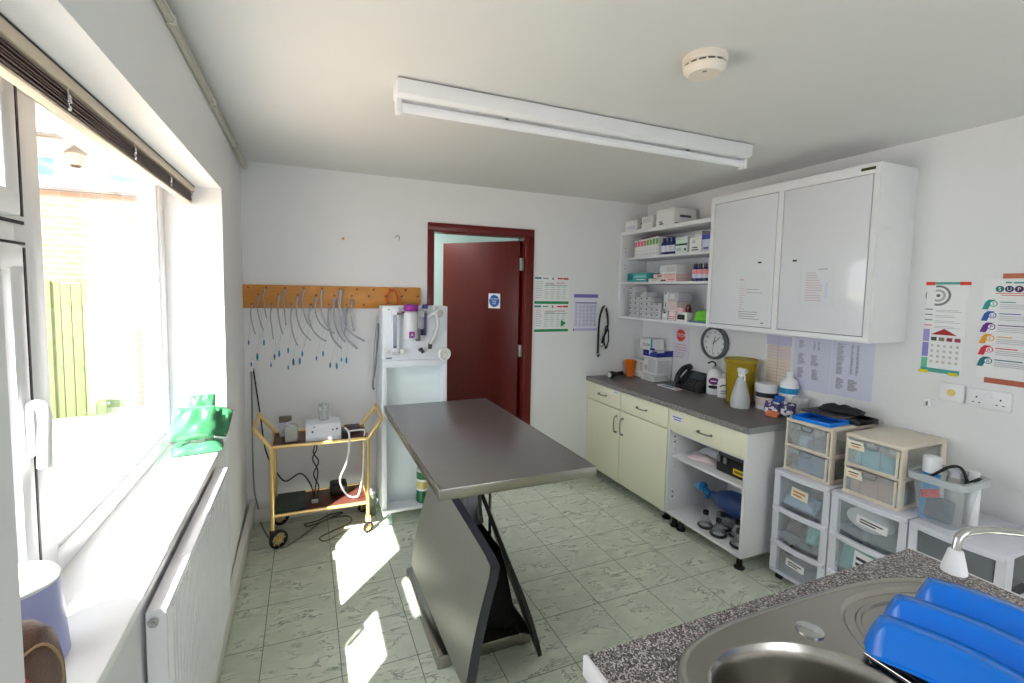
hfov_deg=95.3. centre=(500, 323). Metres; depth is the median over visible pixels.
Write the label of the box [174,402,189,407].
pack
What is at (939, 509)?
cloth
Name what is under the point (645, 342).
carton
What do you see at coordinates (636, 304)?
carton
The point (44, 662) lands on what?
handbag
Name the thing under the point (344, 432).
supplies
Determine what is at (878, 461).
pack
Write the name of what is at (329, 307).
tube
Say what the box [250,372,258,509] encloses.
cable
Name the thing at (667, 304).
carton
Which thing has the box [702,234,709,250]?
carton
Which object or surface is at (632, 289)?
carton
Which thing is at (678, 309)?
carton
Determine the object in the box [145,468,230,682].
radiator
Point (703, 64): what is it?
smoke detector
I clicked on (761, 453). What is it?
base cabinet
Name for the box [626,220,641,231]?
carton
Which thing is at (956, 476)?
bottle
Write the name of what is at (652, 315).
carton
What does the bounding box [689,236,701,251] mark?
carton
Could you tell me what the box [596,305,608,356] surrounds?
stethoscope
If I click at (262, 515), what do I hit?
baseboard
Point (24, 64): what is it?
blind
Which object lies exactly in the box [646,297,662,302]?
carton
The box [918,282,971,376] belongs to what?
wall calendar
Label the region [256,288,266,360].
tube
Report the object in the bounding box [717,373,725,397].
bottle
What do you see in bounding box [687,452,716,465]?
packet
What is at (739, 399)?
spray bottle
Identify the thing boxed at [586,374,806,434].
countertop
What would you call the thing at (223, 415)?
bag
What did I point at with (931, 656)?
dish
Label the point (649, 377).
carton
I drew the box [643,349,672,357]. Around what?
carton
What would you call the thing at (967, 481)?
cable
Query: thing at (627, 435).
base cabinet
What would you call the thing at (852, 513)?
mask
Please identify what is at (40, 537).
window
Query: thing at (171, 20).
cable conduit
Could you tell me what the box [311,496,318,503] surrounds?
plug adaptor
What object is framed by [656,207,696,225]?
carton
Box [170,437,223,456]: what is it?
bag
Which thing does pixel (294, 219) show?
wall
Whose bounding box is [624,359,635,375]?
pot
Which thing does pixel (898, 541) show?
tower
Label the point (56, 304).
fence
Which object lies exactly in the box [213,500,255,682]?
baseboard
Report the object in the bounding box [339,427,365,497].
air hose
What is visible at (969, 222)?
wall
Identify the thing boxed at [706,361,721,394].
soap dispenser
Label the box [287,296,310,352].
tube
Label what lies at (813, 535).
pack
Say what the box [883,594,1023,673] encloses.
dish
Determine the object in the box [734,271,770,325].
notice
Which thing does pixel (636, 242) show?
carton
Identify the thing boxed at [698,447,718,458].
packet
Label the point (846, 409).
pouch
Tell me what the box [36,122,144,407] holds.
house
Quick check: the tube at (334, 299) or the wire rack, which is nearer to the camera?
the wire rack
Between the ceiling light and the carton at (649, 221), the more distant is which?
the carton at (649, 221)
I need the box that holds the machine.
[372,304,450,523]
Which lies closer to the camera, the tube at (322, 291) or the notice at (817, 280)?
the notice at (817, 280)
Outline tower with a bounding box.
[826,488,921,575]
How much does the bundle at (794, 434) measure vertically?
0.088 m
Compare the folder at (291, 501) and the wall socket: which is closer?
the wall socket
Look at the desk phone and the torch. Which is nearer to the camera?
the desk phone
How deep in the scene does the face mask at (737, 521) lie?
2.85 m
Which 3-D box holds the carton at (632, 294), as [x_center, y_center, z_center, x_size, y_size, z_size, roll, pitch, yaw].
[1.180,-0.252,4.000,0.131,0.041,0.065,-1,5,-23]
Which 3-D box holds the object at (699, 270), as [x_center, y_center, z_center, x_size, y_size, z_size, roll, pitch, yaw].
[1.424,-0.365,3.323,0.045,0.125,0.044,-1,5,-23]
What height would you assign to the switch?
0.069 m
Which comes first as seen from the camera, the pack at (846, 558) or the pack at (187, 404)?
the pack at (187, 404)
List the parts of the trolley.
handle, leg, leg, shelf rail, shelf rail, leg, leg, handle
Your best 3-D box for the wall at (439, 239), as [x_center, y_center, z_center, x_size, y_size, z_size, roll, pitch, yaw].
[-0.278,-0.033,4.428,3.300,2.600,1.290,-1,5,-23]
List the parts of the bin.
lid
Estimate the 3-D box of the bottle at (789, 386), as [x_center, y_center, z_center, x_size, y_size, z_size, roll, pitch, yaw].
[1.804,0.427,2.919,0.106,0.262,0.105,-1,5,-23]
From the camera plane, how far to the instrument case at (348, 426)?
3.11 m
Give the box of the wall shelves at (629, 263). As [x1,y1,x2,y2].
[618,217,710,326]
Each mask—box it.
[697,509,713,529]
[709,517,726,538]
[714,511,730,531]
[729,519,739,539]
[729,528,739,549]
[847,507,894,535]
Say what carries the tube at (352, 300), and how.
hanging from the board
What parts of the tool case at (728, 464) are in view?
lid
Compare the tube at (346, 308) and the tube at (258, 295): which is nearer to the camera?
the tube at (258, 295)
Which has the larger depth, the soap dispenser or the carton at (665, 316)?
the carton at (665, 316)
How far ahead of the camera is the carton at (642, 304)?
3.84 m
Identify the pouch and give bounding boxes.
[818,403,865,415]
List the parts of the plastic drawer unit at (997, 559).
drawer, drawer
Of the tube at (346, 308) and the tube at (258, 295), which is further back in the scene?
the tube at (346, 308)
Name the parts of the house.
pane, pane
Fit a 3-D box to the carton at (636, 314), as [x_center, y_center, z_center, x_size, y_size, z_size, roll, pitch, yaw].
[1.202,-0.077,3.952,0.131,0.042,0.063,-1,5,-23]
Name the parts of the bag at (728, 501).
bag bulb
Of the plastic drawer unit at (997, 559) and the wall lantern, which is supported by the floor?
the plastic drawer unit at (997, 559)
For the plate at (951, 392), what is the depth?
2.21 m
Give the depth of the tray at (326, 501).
3.05 m
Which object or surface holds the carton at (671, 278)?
on the wall shelves at (629, 263)
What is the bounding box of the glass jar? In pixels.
[370,488,376,514]
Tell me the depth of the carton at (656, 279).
3.72 m
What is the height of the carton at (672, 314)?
0.074 m
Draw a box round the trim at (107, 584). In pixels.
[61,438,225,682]
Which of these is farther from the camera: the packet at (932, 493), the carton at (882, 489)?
the carton at (882, 489)
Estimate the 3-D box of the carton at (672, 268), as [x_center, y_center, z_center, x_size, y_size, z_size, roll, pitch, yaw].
[1.367,-0.421,3.625,0.171,0.070,0.174,-1,5,-23]
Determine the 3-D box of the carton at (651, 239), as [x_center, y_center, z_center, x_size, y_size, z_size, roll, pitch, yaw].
[1.291,-0.620,3.790,0.181,0.145,0.034,-1,5,-23]
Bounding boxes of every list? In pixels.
[793,336,831,393]
[829,340,875,401]
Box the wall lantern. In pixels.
[63,145,87,167]
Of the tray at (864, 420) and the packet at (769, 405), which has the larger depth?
the packet at (769, 405)
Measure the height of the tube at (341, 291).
0.492 m
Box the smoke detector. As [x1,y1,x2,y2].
[682,47,727,81]
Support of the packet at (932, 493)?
in the tub at (914, 472)
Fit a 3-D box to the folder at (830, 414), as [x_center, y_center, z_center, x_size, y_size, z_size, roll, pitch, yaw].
[1.817,0.483,2.557,0.220,0.018,0.200,-1,5,-23]
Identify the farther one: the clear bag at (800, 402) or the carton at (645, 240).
the carton at (645, 240)
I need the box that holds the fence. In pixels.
[44,281,109,418]
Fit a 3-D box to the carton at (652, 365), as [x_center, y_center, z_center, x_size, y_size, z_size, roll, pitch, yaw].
[1.333,0.349,3.955,0.166,0.149,0.156,-1,5,-23]
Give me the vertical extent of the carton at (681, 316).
0.067 m
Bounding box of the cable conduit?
[155,0,247,169]
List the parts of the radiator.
panel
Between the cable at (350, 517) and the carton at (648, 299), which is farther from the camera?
the carton at (648, 299)
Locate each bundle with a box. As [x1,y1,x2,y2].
[786,452,798,467]
[788,428,800,444]
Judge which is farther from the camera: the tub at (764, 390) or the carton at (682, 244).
the carton at (682, 244)
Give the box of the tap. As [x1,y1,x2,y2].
[940,526,1023,577]
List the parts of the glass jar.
jar lid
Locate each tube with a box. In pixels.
[248,304,255,344]
[250,304,273,366]
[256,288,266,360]
[257,295,264,344]
[270,305,297,366]
[274,295,282,359]
[278,289,286,356]
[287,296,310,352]
[288,305,325,369]
[292,289,311,365]
[299,290,331,363]
[301,297,333,356]
[316,306,341,360]
[322,298,345,355]
[329,307,347,367]
[336,290,357,368]
[339,290,364,361]
[345,299,354,363]
[386,289,398,304]
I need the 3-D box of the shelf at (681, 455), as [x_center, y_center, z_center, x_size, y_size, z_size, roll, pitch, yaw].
[1.522,0.915,3.018,0.543,0.015,0.578,-1,5,-23]
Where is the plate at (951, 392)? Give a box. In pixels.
[939,382,965,402]
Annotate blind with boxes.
[0,12,194,203]
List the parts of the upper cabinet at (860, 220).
cupboard door, cupboard door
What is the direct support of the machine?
on the floor
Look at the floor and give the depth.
2.50 m
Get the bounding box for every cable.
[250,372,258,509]
[253,368,313,494]
[260,515,375,548]
[304,512,342,526]
[312,445,318,496]
[929,465,981,483]
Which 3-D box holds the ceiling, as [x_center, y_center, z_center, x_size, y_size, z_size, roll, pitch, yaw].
[0.718,-0.897,1.172,3.635,0.080,5.340,-1,5,-23]
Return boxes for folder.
[275,490,305,513]
[801,406,863,419]
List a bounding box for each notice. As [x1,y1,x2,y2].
[672,326,689,360]
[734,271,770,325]
[800,263,834,307]
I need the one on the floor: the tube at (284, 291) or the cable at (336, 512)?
the cable at (336, 512)
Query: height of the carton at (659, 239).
0.149 m
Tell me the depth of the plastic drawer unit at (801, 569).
2.55 m
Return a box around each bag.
[170,405,215,441]
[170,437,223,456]
[190,393,215,405]
[206,404,232,436]
[694,482,741,519]
[791,396,809,413]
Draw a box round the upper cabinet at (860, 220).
[706,161,918,343]
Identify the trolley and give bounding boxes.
[252,403,382,548]
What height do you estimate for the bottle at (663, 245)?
0.130 m
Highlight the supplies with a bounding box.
[342,429,347,438]
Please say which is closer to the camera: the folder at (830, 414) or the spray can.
the spray can
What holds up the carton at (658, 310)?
on the carton at (658, 316)
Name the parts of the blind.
ladder cord, ladder cord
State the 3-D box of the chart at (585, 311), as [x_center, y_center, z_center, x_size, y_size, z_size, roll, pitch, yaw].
[0.734,-0.101,4.011,0.243,0.325,0.006,-1,5,-23]
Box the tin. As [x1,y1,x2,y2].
[416,467,428,502]
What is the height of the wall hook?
0.041 m
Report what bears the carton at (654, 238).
on the wall shelves at (629, 263)
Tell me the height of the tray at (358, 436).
0.009 m
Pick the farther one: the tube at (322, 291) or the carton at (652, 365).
the carton at (652, 365)
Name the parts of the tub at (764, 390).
lid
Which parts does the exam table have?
frame, lift rod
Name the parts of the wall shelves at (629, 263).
panel, shelf, shelf, shelf, shelf, panel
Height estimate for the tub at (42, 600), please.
0.174 m
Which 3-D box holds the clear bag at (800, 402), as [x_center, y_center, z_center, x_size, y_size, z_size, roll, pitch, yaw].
[1.802,0.505,2.822,0.055,0.119,0.101,-2,5,-34]
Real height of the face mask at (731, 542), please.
0.106 m
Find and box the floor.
[219,470,805,682]
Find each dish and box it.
[863,614,1023,682]
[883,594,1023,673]
[915,578,1023,638]
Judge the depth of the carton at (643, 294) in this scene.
3.84 m
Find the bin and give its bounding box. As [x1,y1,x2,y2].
[724,356,758,403]
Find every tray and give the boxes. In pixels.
[273,425,365,445]
[275,485,365,513]
[792,412,849,427]
[845,416,877,425]
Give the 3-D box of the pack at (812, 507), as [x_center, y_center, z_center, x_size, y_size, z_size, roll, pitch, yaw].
[1.631,0.966,2.530,0.067,0.087,0.180,-1,5,-23]
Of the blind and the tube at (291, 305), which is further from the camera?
the tube at (291, 305)
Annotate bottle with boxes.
[284,421,297,441]
[661,238,666,254]
[665,237,670,253]
[670,237,675,253]
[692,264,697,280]
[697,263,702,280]
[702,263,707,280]
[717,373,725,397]
[730,367,749,408]
[779,371,798,401]
[944,469,964,525]
[963,470,981,526]
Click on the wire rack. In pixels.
(866, 654)
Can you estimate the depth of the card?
3.45 m
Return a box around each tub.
[18,561,70,657]
[755,381,778,409]
[908,465,991,492]
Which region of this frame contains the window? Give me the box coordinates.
[0,76,170,570]
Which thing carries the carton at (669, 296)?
on the carton at (667, 304)
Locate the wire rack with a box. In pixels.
[863,651,920,682]
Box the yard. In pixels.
[52,405,145,523]
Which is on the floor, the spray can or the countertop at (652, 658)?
the countertop at (652, 658)
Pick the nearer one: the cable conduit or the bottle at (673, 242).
the cable conduit
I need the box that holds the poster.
[976,273,1023,387]
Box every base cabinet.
[585,381,670,519]
[665,408,814,570]
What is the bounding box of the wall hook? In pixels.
[923,398,930,406]
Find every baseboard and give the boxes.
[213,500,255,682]
[254,498,378,523]
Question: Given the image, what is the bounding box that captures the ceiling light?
[393,77,752,169]
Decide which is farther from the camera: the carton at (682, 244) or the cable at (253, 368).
the carton at (682, 244)
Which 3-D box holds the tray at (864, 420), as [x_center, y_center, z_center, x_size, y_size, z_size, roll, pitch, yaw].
[1.881,0.508,2.559,0.167,0.026,0.254,-1,5,-23]
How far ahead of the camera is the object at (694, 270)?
3.35 m
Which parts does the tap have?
spout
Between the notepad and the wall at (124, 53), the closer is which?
the wall at (124, 53)
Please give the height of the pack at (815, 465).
0.090 m
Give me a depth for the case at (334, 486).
3.12 m
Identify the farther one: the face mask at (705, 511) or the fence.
the fence
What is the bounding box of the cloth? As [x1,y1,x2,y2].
[923,497,955,524]
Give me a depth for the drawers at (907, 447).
2.22 m
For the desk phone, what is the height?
0.180 m
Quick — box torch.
[607,371,623,377]
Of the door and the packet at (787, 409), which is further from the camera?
the door
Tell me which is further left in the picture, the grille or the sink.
the grille
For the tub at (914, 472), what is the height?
0.208 m
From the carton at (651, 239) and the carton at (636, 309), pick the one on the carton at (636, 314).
the carton at (636, 309)
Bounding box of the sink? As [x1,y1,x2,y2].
[676,578,929,682]
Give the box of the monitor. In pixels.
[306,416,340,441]
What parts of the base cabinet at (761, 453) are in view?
leg, leg, handle, drawer, drawer, leg, leg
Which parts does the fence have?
post, rail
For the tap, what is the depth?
0.89 m
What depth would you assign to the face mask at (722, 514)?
2.95 m
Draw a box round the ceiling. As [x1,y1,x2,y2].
[166,0,1023,204]
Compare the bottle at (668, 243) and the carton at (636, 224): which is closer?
the bottle at (668, 243)
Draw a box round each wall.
[0,0,246,682]
[240,161,647,511]
[434,233,517,305]
[642,116,1023,553]
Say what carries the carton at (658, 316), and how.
on the wall shelves at (629, 263)
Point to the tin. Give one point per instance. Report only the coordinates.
(421, 483)
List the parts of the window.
fanlight sash, casement sash, handle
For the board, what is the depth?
3.19 m
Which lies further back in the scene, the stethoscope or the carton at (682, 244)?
the stethoscope
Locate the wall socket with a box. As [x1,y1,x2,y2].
[966,387,1013,412]
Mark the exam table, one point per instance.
(467, 450)
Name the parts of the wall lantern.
lantern glass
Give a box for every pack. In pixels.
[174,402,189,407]
[784,489,821,516]
[797,433,823,451]
[797,453,836,478]
[806,438,830,448]
[806,523,820,545]
[838,543,881,568]
[855,445,899,480]
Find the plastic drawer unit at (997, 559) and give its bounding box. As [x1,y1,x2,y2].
[907,507,1023,596]
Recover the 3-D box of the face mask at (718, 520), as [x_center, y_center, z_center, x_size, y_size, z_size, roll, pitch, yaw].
[1.345,1.253,2.879,0.100,0.106,0.100,-1,5,-23]
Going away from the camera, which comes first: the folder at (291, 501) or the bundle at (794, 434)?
the bundle at (794, 434)
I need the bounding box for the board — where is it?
[243,284,420,307]
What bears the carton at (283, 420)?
on the trolley
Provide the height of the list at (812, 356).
0.325 m
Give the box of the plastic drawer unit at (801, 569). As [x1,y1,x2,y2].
[769,467,871,584]
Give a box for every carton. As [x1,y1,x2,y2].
[279,416,291,436]
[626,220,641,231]
[627,273,659,281]
[630,287,646,291]
[630,292,640,296]
[633,358,643,376]
[634,302,639,306]
[634,307,639,311]
[634,312,639,316]
[635,241,637,256]
[637,240,640,256]
[640,239,643,256]
[640,302,648,307]
[640,337,663,349]
[641,235,672,238]
[641,292,657,296]
[641,373,669,381]
[642,215,655,228]
[643,239,646,255]
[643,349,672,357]
[644,355,671,375]
[645,308,650,312]
[646,238,649,255]
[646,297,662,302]
[648,278,658,281]
[649,237,652,255]
[650,313,655,318]
[652,237,655,255]
[653,273,691,277]
[655,236,675,254]
[655,314,662,318]
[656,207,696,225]
[656,303,663,308]
[656,308,664,313]
[659,277,691,281]
[660,264,692,273]
[662,311,668,319]
[663,301,690,309]
[664,292,692,300]
[669,311,676,320]
[675,236,691,253]
[676,312,693,321]
[677,308,685,311]
[688,320,705,323]
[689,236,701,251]
[694,231,710,236]
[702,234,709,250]
[850,470,909,505]
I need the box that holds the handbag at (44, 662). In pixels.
[22,619,65,682]
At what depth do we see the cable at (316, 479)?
3.02 m
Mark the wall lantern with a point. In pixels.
(75, 155)
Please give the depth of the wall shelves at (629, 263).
3.84 m
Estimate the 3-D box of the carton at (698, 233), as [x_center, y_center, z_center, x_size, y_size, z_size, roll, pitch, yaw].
[1.493,-0.595,3.421,0.131,0.155,0.080,-1,5,-23]
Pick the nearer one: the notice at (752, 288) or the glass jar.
the notice at (752, 288)
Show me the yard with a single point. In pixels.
(86, 450)
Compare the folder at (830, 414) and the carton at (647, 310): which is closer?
the folder at (830, 414)
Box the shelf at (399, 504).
[377,496,422,513]
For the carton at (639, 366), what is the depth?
4.08 m
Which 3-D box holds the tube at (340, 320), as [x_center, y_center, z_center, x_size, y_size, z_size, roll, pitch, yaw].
[-1.061,0.042,3.226,0.148,0.544,0.021,-1,5,-23]
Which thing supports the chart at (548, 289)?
attached to the wall at (294, 219)
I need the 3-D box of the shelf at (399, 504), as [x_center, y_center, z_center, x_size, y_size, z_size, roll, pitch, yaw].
[-0.637,1.245,3.323,0.438,0.024,0.300,-1,5,-23]
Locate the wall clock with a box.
[701,327,729,358]
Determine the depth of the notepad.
3.63 m
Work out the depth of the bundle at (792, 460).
2.55 m
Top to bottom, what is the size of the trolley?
0.780 m
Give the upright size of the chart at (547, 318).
0.224 m
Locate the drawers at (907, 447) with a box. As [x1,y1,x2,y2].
[842,426,947,511]
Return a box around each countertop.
[583,547,1023,682]
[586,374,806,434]
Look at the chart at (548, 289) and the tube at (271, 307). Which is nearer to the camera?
the tube at (271, 307)
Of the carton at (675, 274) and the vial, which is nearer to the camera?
the vial
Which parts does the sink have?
bowl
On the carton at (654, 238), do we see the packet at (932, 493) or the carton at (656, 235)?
the carton at (656, 235)
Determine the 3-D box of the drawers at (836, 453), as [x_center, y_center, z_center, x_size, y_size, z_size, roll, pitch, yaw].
[1.780,0.667,2.539,0.376,0.292,0.248,-1,5,-23]
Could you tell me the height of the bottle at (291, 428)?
0.124 m
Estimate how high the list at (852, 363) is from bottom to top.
0.330 m
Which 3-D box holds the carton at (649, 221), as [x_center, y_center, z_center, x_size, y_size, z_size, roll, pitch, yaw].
[1.287,-0.824,3.833,0.211,0.095,0.131,-1,5,-23]
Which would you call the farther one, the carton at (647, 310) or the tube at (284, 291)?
the carton at (647, 310)
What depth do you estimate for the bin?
3.12 m
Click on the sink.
(818, 637)
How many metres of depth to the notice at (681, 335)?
3.83 m
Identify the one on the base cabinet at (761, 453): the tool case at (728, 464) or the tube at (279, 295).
the tool case at (728, 464)
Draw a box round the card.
[718,357,724,372]
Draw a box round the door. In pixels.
[427,222,534,424]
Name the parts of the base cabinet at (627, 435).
cabinet door, drawer, cabinet door, drawer, leg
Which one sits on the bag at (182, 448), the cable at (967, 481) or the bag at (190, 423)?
the bag at (190, 423)
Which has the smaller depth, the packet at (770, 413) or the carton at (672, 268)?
the packet at (770, 413)
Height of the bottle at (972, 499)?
0.230 m
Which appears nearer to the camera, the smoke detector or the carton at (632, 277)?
the smoke detector
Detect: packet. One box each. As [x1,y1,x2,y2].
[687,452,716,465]
[693,311,705,320]
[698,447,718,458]
[763,400,780,415]
[765,410,778,417]
[773,395,784,412]
[780,401,795,416]
[920,489,939,497]
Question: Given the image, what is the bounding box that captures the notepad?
[657,384,682,389]
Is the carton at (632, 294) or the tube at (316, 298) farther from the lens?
the carton at (632, 294)
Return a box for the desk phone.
[674,364,706,392]
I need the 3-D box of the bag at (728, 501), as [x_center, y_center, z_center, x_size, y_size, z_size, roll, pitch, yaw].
[1.465,1.149,3.056,0.161,0.160,0.441,-1,5,-23]
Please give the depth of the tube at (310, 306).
3.14 m
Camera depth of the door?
3.91 m
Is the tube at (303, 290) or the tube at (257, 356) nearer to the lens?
the tube at (257, 356)
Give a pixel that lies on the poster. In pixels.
(1000, 360)
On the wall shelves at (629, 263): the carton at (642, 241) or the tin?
the carton at (642, 241)
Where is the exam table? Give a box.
[384,398,596,682]
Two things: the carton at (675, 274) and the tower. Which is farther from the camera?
the carton at (675, 274)
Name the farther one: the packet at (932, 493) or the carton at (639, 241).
the carton at (639, 241)
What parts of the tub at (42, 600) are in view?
lid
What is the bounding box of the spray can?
[919,454,942,518]
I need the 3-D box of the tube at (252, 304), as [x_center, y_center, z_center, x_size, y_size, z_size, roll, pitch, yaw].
[-1.603,0.006,3.010,0.049,0.261,0.012,-2,5,-33]
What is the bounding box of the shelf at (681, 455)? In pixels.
[671,450,742,488]
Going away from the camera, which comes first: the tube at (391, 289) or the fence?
the tube at (391, 289)
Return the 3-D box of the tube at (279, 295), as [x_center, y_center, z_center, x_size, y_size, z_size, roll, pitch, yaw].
[-1.461,0.025,3.071,0.061,0.423,0.014,-1,5,-30]
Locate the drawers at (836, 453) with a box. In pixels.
[783,417,875,485]
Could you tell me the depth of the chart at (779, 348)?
3.05 m
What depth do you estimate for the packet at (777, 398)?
2.88 m
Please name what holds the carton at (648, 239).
on the wall shelves at (629, 263)
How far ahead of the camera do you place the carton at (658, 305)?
3.66 m
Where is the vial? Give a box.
[686,304,690,312]
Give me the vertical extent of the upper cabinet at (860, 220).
0.874 m
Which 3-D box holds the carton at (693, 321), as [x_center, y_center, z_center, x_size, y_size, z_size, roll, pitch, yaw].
[1.441,-0.014,3.343,0.099,0.014,0.150,-1,5,-23]
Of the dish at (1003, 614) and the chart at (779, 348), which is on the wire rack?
the dish at (1003, 614)
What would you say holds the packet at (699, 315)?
on the carton at (693, 321)
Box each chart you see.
[534,276,569,303]
[534,305,568,331]
[573,293,597,330]
[764,333,793,385]
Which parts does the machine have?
cabinet frame, gas panel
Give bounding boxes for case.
[329,478,346,495]
[344,423,360,432]
[716,451,743,480]
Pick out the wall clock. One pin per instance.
(715, 343)

